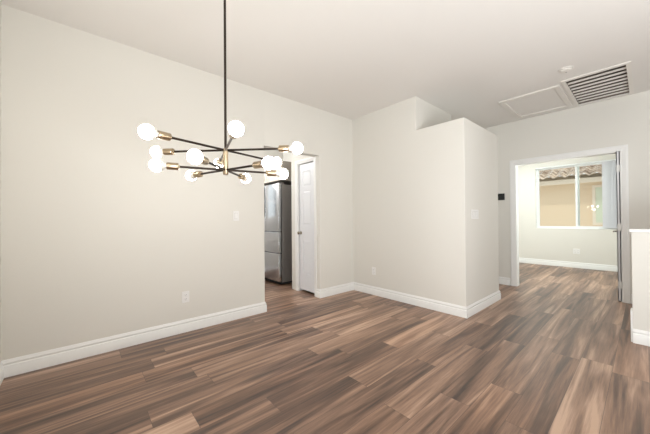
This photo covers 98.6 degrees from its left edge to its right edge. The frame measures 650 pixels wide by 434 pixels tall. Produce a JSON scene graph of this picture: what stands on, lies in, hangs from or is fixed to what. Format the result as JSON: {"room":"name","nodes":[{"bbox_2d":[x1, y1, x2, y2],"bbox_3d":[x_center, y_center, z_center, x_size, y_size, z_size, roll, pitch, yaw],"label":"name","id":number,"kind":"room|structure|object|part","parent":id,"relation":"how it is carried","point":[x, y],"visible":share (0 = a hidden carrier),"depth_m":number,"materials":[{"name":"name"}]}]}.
{"room":"empty dining room","nodes":[
{"label":"empty dining room","id":0,"kind":"room"},
{"bbox_2d":[0,1,0,361],"bbox_3d":[-1.711,-0.212,1.190,0.120,2.779,2.239,0,-1,-41],"label":"wall","id":1,"kind":"structure","parent":0,"point":[0,1],"depth_m":2.05,"materials":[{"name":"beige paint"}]},
{"bbox_2d":[1,4,353,360],"bbox_3d":[-1.020,-0.201,3.360,4.017,2.779,0.120,0,-1,-41],"label":"wall","id":2,"kind":"structure","parent":0,"point":[97,242],"depth_m":2.57,"materials":[{"name":"beige paint"}]},
{"bbox_2d":[0,302,266,384],"bbox_3d":[-0.868,1.113,1.987,2.196,0.127,2.359,0,-1,-41],"label":"baseboard","id":3,"kind":"structure","parent":2,"relation":"attached to","point":[31,362],"depth_m":2.50,"materials":[{"name":"white paint"}]},
{"bbox_2d":[182,291,188,302],"bbox_3d":[-1.442,0.828,2.891,0.070,0.115,0.009,0,-1,-41],"label":"wall outlet","id":4,"kind":"object","parent":2,"relation":"attached to","point":[185,295],"visible":1,"depth_m":2.89,"materials":[{"name":"white plastic"}]},
{"bbox_2d":[233,211,238,220],"bbox_3d":[-1.036,-0.013,3.256,0.070,0.115,0.012,0,-1,-41],"label":"light switch","id":5,"kind":"object","parent":2,"relation":"attached to","point":[235,213],"visible":1,"depth_m":3.25,"materials":[{"name":"white plastic"}]},
{"bbox_2d":[264,150,282,160],"bbox_3d":[-2.110,-0.178,5.278,4.969,2.779,0.120,0,-1,-41],"label":"wall","id":6,"kind":"structure","parent":0,"point":[272,153],"depth_m":6.08,"materials":[{"name":"beige paint"}]},
{"bbox_2d":[283,152,290,161],"bbox_3d":[-0.220,-0.192,5.494,0.100,2.779,2.041,0,-1,-41],"label":"wall","id":7,"kind":"structure","parent":0,"point":[286,155],"depth_m":6.10,"materials":[{"name":"beige paint"}]},
{"bbox_2d":[264,161,290,185],"bbox_3d":[-0.826,-0.817,5.519,0.780,0.340,1.000,0,-1,-41],"label":"upper cabinet","id":8,"kind":"object","parent":7,"relation":"attached to","point":[268,180],"visible":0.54,"depth_m":5.04,"materials":[{"name":"beige laminate"}]},
{"bbox_3d":[-0.924,-0.820,5.102,0.026,0.332,0.493,0,-1,-41],"label":"door","id":9,"kind":"part","parent":8,"relation":"part of","materials":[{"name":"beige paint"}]},
{"bbox_2d":[291,153,310,289],"bbox_3d":[-0.069,-0.199,4.672,0.756,2.779,0.618,0,-1,-41],"label":"wall","id":10,"kind":"structure","parent":0,"point":[294,157],"depth_m":4.61,"materials":[{"name":"beige paint"}]},
{"bbox_2d":[297,162,313,292],"bbox_3d":[-0.292,0.158,4.362,0.098,2.000,0.409,0,-1,-41],"label":"door","id":11,"kind":"structure","parent":10,"relation":"in","point":[306,171],"depth_m":4.38,"materials":[{"name":"white paint"}]},
{"bbox_2d":[295,156,316,290],"bbox_3d":[-0.266,0.140,4.385,0.118,2.099,0.537,0,-1,-41],"label":"trim","id":12,"kind":"structure","parent":10,"relation":"attached to","point":[310,159],"depth_m":4.51,"materials":[{"name":"white paint"}]},
{"bbox_2d":[0,262,649,433],"bbox_3d":[2.928,1.213,2.806,9.300,0.120,10.800,0,-1,-41],"label":"floor","id":13,"kind":"structure","parent":0,"point":[556,354],"depth_m":2.07,"materials":[{"name":"wood"}]},
{"bbox_2d":[264,182,291,283],"bbox_3d":[-0.819,0.297,5.459,0.760,1.810,0.905,0,-1,-41],"label":"refrigerator","id":14,"kind":"object","parent":13,"relation":"on","point":[277,197],"visible":0.57,"depth_m":4.99,"materials":[{"name":"silver metal"}]},
{"bbox_3d":[-1.236,-0.160,5.404,0.060,0.850,0.449,0,-1,-41],"label":"door","id":15,"kind":"part","parent":14,"relation":"part of","materials":[{"name":"silver metal"}]},
{"bbox_3d":[-1.081,0.455,5.228,0.060,0.375,0.905,0,-1,-41],"label":"drawer","id":16,"kind":"part","parent":14,"relation":"part of","materials":[{"name":"silver metal"}]},
{"bbox_3d":[-0.936,-0.165,5.060,0.060,0.850,0.449,0,-1,-41],"label":"door","id":17,"kind":"part","parent":14,"relation":"part of","materials":[{"name":"silver metal"}]},
{"bbox_3d":[-1.078,0.892,5.224,0.060,0.490,0.905,0,-1,-41],"label":"drawer","id":18,"kind":"part","parent":14,"relation":"part of","materials":[{"name":"silver metal"}]},
{"bbox_2d":[0,0,649,127],"bbox_3d":[2.905,-1.686,2.828,9.300,0.120,10.800,0,-1,-41],"label":"ceiling","id":19,"kind":"structure","parent":0,"point":[350,59],"depth_m":2.57,"materials":[{"name":"paint"}]},
{"bbox_2d":[138,0,302,182],"bbox_3d":[-0.643,-0.935,1.798,0.972,1.341,0.968,0,-1,-41],"label":"sputnik chandelier","id":20,"kind":"object","parent":19,"relation":"hanging from","point":[235,128],"visible":1,"depth_m":1.75,"materials":[{"name":"brown metal"}]},
{"bbox_3d":[-0.892,-0.430,1.418,0.097,0.076,0.076,0,-1,-41],"label":"bulb","id":21,"kind":"part","parent":20,"relation":"part of","materials":[{"name":"white glass"}]},
{"bbox_3d":[-1.092,-0.425,1.828,0.088,0.076,0.088,0,-1,-41],"label":"bulb","id":22,"kind":"part","parent":20,"relation":"part of","materials":[{"name":"white glass"}]},
{"bbox_3d":[-0.969,-0.300,1.627,0.097,0.076,0.075,0,-1,-41],"label":"bulb","id":23,"kind":"part","parent":20,"relation":"part of","materials":[{"name":"white glass"}]},
{"bbox_2d":[156,130,171,140],"bbox_3d":[-0.852,-0.430,1.482,0.042,0.042,0.069,-1,-1,34],"label":"socket","id":24,"kind":"object","parent":20,"relation":"attached to","point":[162,135],"depth_m":1.46,"materials":[{"name":"gold metal"}]},
{"bbox_2d":[162,148,174,154],"bbox_3d":[-1.016,-0.426,1.822,0.069,0.042,0.042,0,0,4],"label":"socket","id":25,"kind":"object","parent":20,"relation":"attached to","point":[167,151],"depth_m":1.81,"materials":[{"name":"gold metal"}]},
{"bbox_2d":[166,162,179,169],"bbox_3d":[-0.901,-0.301,1.659,0.069,0.042,0.042,0,0,-27],"label":"socket","id":26,"kind":"object","parent":20,"relation":"attached to","point":[169,166],"depth_m":1.64,"materials":[{"name":"gold metal"}]},
{"bbox_3d":[-0.950,-0.298,1.993,0.076,0.076,0.097,0,-1,-41],"label":"bulb","id":27,"kind":"part","parent":20,"relation":"part of","materials":[{"name":"white glass"}]},
{"bbox_3d":[-0.653,-0.304,1.421,0.076,0.076,0.096,-1,0,29],"label":"bulb","id":28,"kind":"part","parent":20,"relation":"part of","materials":[{"name":"white glass"}]},
{"bbox_2d":[193,171,202,177],"bbox_3d":[-0.886,-0.299,1.954,0.069,0.042,0.042,-1,-1,33],"label":"socket","id":29,"kind":"object","parent":20,"relation":"attached to","point":[196,174],"depth_m":1.94,"materials":[{"name":"gold metal"}]},
{"bbox_3d":[-0.820,-0.428,1.808,0.340,0.013,0.014,0,0,4],"label":"arm","id":30,"kind":"part","parent":20,"relation":"part of","materials":[{"name":"brown metal"}]},
{"bbox_3d":[-0.741,-0.429,1.644,0.014,0.013,0.340,-1,-1,34],"label":"arm","id":31,"kind":"part","parent":20,"relation":"part of","materials":[{"name":"brown metal"}]},
{"bbox_3d":[-0.763,-0.301,1.729,0.258,0.013,0.014,0,0,-27],"label":"arm","id":32,"kind":"part","parent":20,"relation":"part of","materials":[{"name":"brown metal"}]},
{"bbox_2d":[201,156,208,164],"bbox_3d":[-0.653,-0.304,1.497,0.042,0.042,0.069,0,0,3],"label":"socket","id":33,"kind":"object","parent":20,"relation":"attached to","point":[205,161],"depth_m":1.49,"materials":[{"name":"gold metal"}]},
{"bbox_3d":[-0.756,-0.300,1.870,0.258,0.013,0.014,-1,-1,33],"label":"arm","id":34,"kind":"part","parent":20,"relation":"part of","materials":[{"name":"brown metal"}]},
{"bbox_3d":[-0.645,-0.303,1.653,0.014,0.013,0.258,0,0,3],"label":"arm","id":35,"kind":"part","parent":20,"relation":"part of","materials":[{"name":"brown metal"}]},
{"bbox_3d":[-0.643,-0.992,1.798,0.015,1.167,0.015,0,0,-30],"label":"rod","id":36,"kind":"part","parent":20,"relation":"part of","materials":[{"name":"brown metal"}]},
{"bbox_3d":[-0.560,-0.431,1.630,0.014,0.013,0.340,0,0,-26],"label":"arm","id":37,"kind":"part","parent":20,"relation":"part of","materials":[{"name":"brown metal"}]},
{"bbox_3d":[-0.445,-0.434,1.384,0.076,0.076,0.097,0,-1,-41],"label":"bulb","id":38,"kind":"part","parent":20,"relation":"part of","materials":[{"name":"white glass"}]},
{"bbox_3d":[-0.520,-0.303,1.716,0.258,0.013,0.014,-1,-1,33],"label":"arm","id":39,"kind":"part","parent":20,"relation":"part of","materials":[{"name":"brown metal"}]},
{"bbox_2d":[238,174,245,179],"bbox_3d":[-0.622,-0.300,2.089,0.042,0.042,0.069,0,0,3],"label":"socket","id":40,"kind":"object","parent":20,"relation":"attached to","point":[241,176],"depth_m":2.06,"materials":[{"name":"gold metal"}]},
{"bbox_3d":[-0.613,-0.299,2.165,0.076,0.076,0.096,0,0,-23],"label":"bulb","id":41,"kind":"part","parent":20,"relation":"part of","materials":[{"name":"white glass"}]},
{"bbox_3d":[-0.536,-0.429,1.944,0.014,0.013,0.340,-1,-1,34],"label":"arm","id":42,"kind":"part","parent":20,"relation":"part of","materials":[{"name":"brown metal"}]},
{"bbox_3d":[-0.512,-0.302,1.857,0.258,0.013,0.014,0,0,-27],"label":"arm","id":43,"kind":"part","parent":20,"relation":"part of","materials":[{"name":"brown metal"}]},
{"bbox_3d":[-0.457,-0.431,1.780,0.340,0.013,0.014,0,0,4],"label":"arm","id":44,"kind":"part","parent":20,"relation":"part of","materials":[{"name":"brown metal"}]},
{"bbox_2d":[252,160,263,168],"bbox_3d":[-0.390,-0.305,1.632,0.069,0.042,0.042,-1,-1,33],"label":"socket","id":45,"kind":"object","parent":20,"relation":"attached to","point":[257,164],"depth_m":1.61,"materials":[{"name":"gold metal"}]},
{"bbox_3d":[-0.325,-0.306,1.593,0.076,0.076,0.097,0,-1,-41],"label":"bulb","id":46,"kind":"part","parent":20,"relation":"part of","materials":[{"name":"white glass"}]},
{"bbox_2d":[266,170,275,175],"bbox_3d":[-0.374,-0.303,1.927,0.069,0.042,0.042,0,0,-27],"label":"socket","id":47,"kind":"object","parent":20,"relation":"attached to","point":[268,172],"depth_m":1.91,"materials":[{"name":"gold metal"}]},
{"bbox_3d":[-0.385,-0.428,2.170,0.097,0.076,0.076,0,-1,-41],"label":"bulb","id":48,"kind":"part","parent":20,"relation":"part of","materials":[{"name":"white glass"}]},
{"bbox_3d":[-0.306,-0.303,1.959,0.097,0.076,0.075,0,-1,-41],"label":"bulb","id":49,"kind":"part","parent":20,"relation":"part of","materials":[{"name":"white glass"}]},
{"bbox_2d":[278,145,288,151],"bbox_3d":[-0.261,-0.432,1.766,0.069,0.042,0.042,0,0,4],"label":"socket","id":50,"kind":"object","parent":20,"relation":"attached to","point":[282,148],"depth_m":1.75,"materials":[{"name":"gold metal"}]},
{"bbox_3d":[-0.185,-0.433,1.760,0.088,0.076,0.088,0,-1,-41],"label":"bulb","id":51,"kind":"part","parent":20,"relation":"part of","materials":[{"name":"white glass"}]},
{"bbox_2d":[498,84,572,118],"bbox_3d":[3.000,-1.608,3.973,0.940,0.020,0.670,0,-1,-41],"label":"attic hatch","id":52,"kind":"object","parent":19,"relation":"attached to","point":[552,98],"visible":1,"depth_m":3.93,"materials":[{"name":"white paint"}]},
{"bbox_3d":[3.000,-1.616,3.973,0.820,0.005,0.550,0,-1,-41],"label":"hatch panel","id":53,"kind":"part","parent":52,"relation":"part of","materials":[{"name":"paint"}]},
{"bbox_2d":[558,66,573,72],"bbox_3d":[2.638,-1.606,3.058,0.128,0.032,0.128,0,-1,-41],"label":"smoke detector","id":54,"kind":"object","parent":19,"relation":"attached to","point":[566,69],"visible":1,"depth_m":3.04,"materials":[{"name":"white plastic"}]},
{"bbox_2d":[561,61,633,105],"bbox_3d":[3.421,-1.774,3.491,1.120,0.322,0.567,0,-1,-41],"label":"ceiling vent","id":55,"kind":"object","parent":19,"relation":"in","point":[617,80],"visible":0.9,"depth_m":3.65,"materials":[{"name":"white metal"}]},
{"bbox_2d":[352,96,498,306],"bbox_3d":[1.460,-0.214,4.272,1.117,2.779,1.770,0,-1,-41],"label":"wall","id":56,"kind":"structure","parent":0,"point":[419,174],"depth_m":3.72,"materials":[{"name":"beige paint"}]},
{"bbox_2d":[372,267,375,274],"bbox_3d":[0.741,0.821,4.241,0.009,0.115,0.070,0,-1,-41],"label":"wall outlet","id":57,"kind":"object","parent":56,"relation":"attached to","point":[373,268],"visible":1,"depth_m":4.24,"materials":[{"name":"white plastic"}]},
{"bbox_2d":[314,282,500,317],"bbox_3d":[1.166,1.113,4.066,1.865,0.127,1.907,0,-1,-41],"label":"baseboard","id":58,"kind":"structure","parent":56,"relation":"attached to","point":[457,310],"depth_m":3.77,"materials":[{"name":"white paint"}]},
{"bbox_2d":[471,209,478,218],"bbox_3d":[1.823,-0.036,3.404,0.216,0.110,0.011,0,-1,-41],"label":"light switch","id":59,"kind":"object","parent":56,"relation":"attached to","point":[474,213],"visible":1,"depth_m":3.39,"materials":[{"name":"white plastic"}]},
{"bbox_2d":[484,90,649,300],"bbox_3d":[4.127,-0.239,3.743,0.118,2.779,10.600,0,-1,-41],"label":"wall","id":60,"kind":"structure","parent":0,"point":[624,120],"depth_m":4.06,"materials":[{"name":"beige paint"}]},
{"bbox_2d":[498,193,504,199],"bbox_3d":[3.058,-0.350,4.859,0.024,0.112,0.116,0,-1,-41],"label":"thermostat","id":61,"kind":"object","parent":60,"relation":"attached to","point":[500,196],"visible":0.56,"depth_m":4.84,"materials":[{"name":"black plastic"}]},
{"bbox_2d":[499,276,510,284],"bbox_3d":[2.010,1.121,6.066,0.016,0.127,3.485,0,-1,-41],"label":"baseboard","id":62,"kind":"structure","parent":60,"relation":"attached to","point":[502,280],"depth_m":4.81,"materials":[{"name":"white paint"}]},
{"bbox_2d":[509,144,630,303],"bbox_3d":[3.652,0.098,4.279,0.142,2.121,1.368,0,-1,-41],"label":"trim","id":63,"kind":"structure","parent":60,"relation":"attached to","point":[624,178],"depth_m":4.00,"materials":[{"name":"white paint"}]},
{"bbox_2d":[613,151,621,300],"bbox_3d":[4.216,0.122,3.990,0.620,2.035,0.168,0,-1,-41],"label":"door","id":64,"kind":"structure","parent":60,"relation":"in","point":[618,231],"depth_m":3.79,"materials":[{"name":"white paint"}]},
{"bbox_3d":[4.220,0.122,3.993,0.610,2.035,0.036,0,-1,-41],"label":"panel","id":65,"kind":"part","parent":64,"relation":"part of","materials":[{"name":"white paint"}]},
{"bbox_2d":[518,154,617,265],"bbox_3d":[5.373,-0.226,6.890,0.160,2.779,3.500,0,-1,-41],"label":"wall","id":66,"kind":"structure","parent":0,"point":[596,246],"depth_m":6.63,"materials":[{"name":"beige paint"}]},
{"bbox_2d":[519,257,617,271],"bbox_3d":[4.210,1.102,5.921,2.870,0.127,3.200,0,-1,-41],"label":"baseboard","id":67,"kind":"structure","parent":66,"relation":"attached to","point":[521,260],"depth_m":6.42,"materials":[{"name":"white paint"}]},
{"bbox_2d":[536,162,616,229],"bbox_3d":[5.777,-0.472,6.400,0.136,1.491,1.525,0,-1,-41],"label":"window","id":68,"kind":"structure","parent":66,"relation":"in","point":[577,181],"depth_m":6.42,"materials":[{"name":"white plastic"}]},
{"bbox_3d":[5.581,-0.469,6.692,0.030,1.438,0.774,0,-1,-41],"label":"sash","id":69,"kind":"part","parent":68,"relation":"part of","materials":[{"name":"white plastic"}]},
{"bbox_2d":[535,159,616,227],"bbox_3d":[5.736,-0.488,6.345,0.064,1.459,1.546,0,-1,-41],"label":"vertical blind","id":70,"kind":"object","parent":68,"relation":"attached to","point":[609,202],"visible":0.59,"depth_m":5.96,"materials":[{"name":"white plastic"}]},
{"bbox_3d":[5.721,-1.203,6.361,0.044,0.027,1.517,0,-1,-41],"label":"head rail","id":71,"kind":"part","parent":70,"relation":"part of","materials":[{"name":"white plastic"}]},
{"bbox_3d":[5.753,0.269,6.368,0.056,0.009,1.521,0,-1,-41],"label":"sill","id":72,"kind":"part","parent":68,"relation":"part of","materials":[{"name":"white paint"}]},
{"bbox_3d":[6.012,-0.477,6.134,0.044,1.438,0.765,0,-1,-41],"label":"sash","id":73,"kind":"part","parent":68,"relation":"part of","materials":[{"name":"white plastic"}]},
{"bbox_2d":[573,249,579,253],"bbox_3d":[5.726,0.782,6.360,0.009,0.115,0.116,0,-1,-41],"label":"wall outlet","id":74,"kind":"object","parent":66,"relation":"attached to","point":[575,251],"visible":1,"depth_m":6.36,"materials":[{"name":"white plastic"}]},
{"bbox_2d":[631,232,649,331],"bbox_3d":[3.491,0.636,1.901,0.118,1.012,1.883,0,-1,-41],"label":"wall","id":75,"kind":"structure","parent":0,"point":[640,241],"depth_m":2.53,"materials":[{"name":"beige paint"}]},
{"bbox_2d":[630,308,632,341],"bbox_3d":[2.870,1.007,2.612,0.114,0.290,0.013,0,-1,-41],"label":"trim","id":76,"kind":"structure","parent":75,"relation":"attached to","point":[631,312],"depth_m":2.58,"materials":[{"name":"white paint"}]},
{"bbox_2d":[629,229,649,232],"bbox_3d":[3.483,0.116,1.909,0.146,0.028,1.895,0,-1,-41],"label":"trim","id":77,"kind":"structure","parent":75,"relation":"attached to","point":[630,230],"depth_m":2.52,"materials":[{"name":"white paint"}]},
{"bbox_2d":[633,329,649,345],"bbox_3d":[3.444,1.078,1.854,0.016,0.127,1.883,0,-1,-41],"label":"baseboard","id":78,"kind":"structure","parent":75,"relation":"attached to","point":[641,337],"depth_m":2.52,"materials":[{"name":"white paint"}]},
{"label":"outside","id":79,"kind":"structure","parent":0,"visible":0},
{"bbox_2d":[539,164,602,225],"bbox_3d":[8.143,-0.386,9.777,3.164,4.098,12.000,0,-1,-41],"label":"neighbor house","id":80,"kind":"structure","parent":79,"point":[557,194],"depth_m":8.70,"materials":[{"name":"beige paint"}]},
{"bbox_3d":[8.120,-0.358,8.163,0.023,1.040,0.300,0,-1,-41],"label":"pane","id":81,"kind":"part","parent":80,"relation":"part of","materials":[{"name":"beige glass"}]}
]}

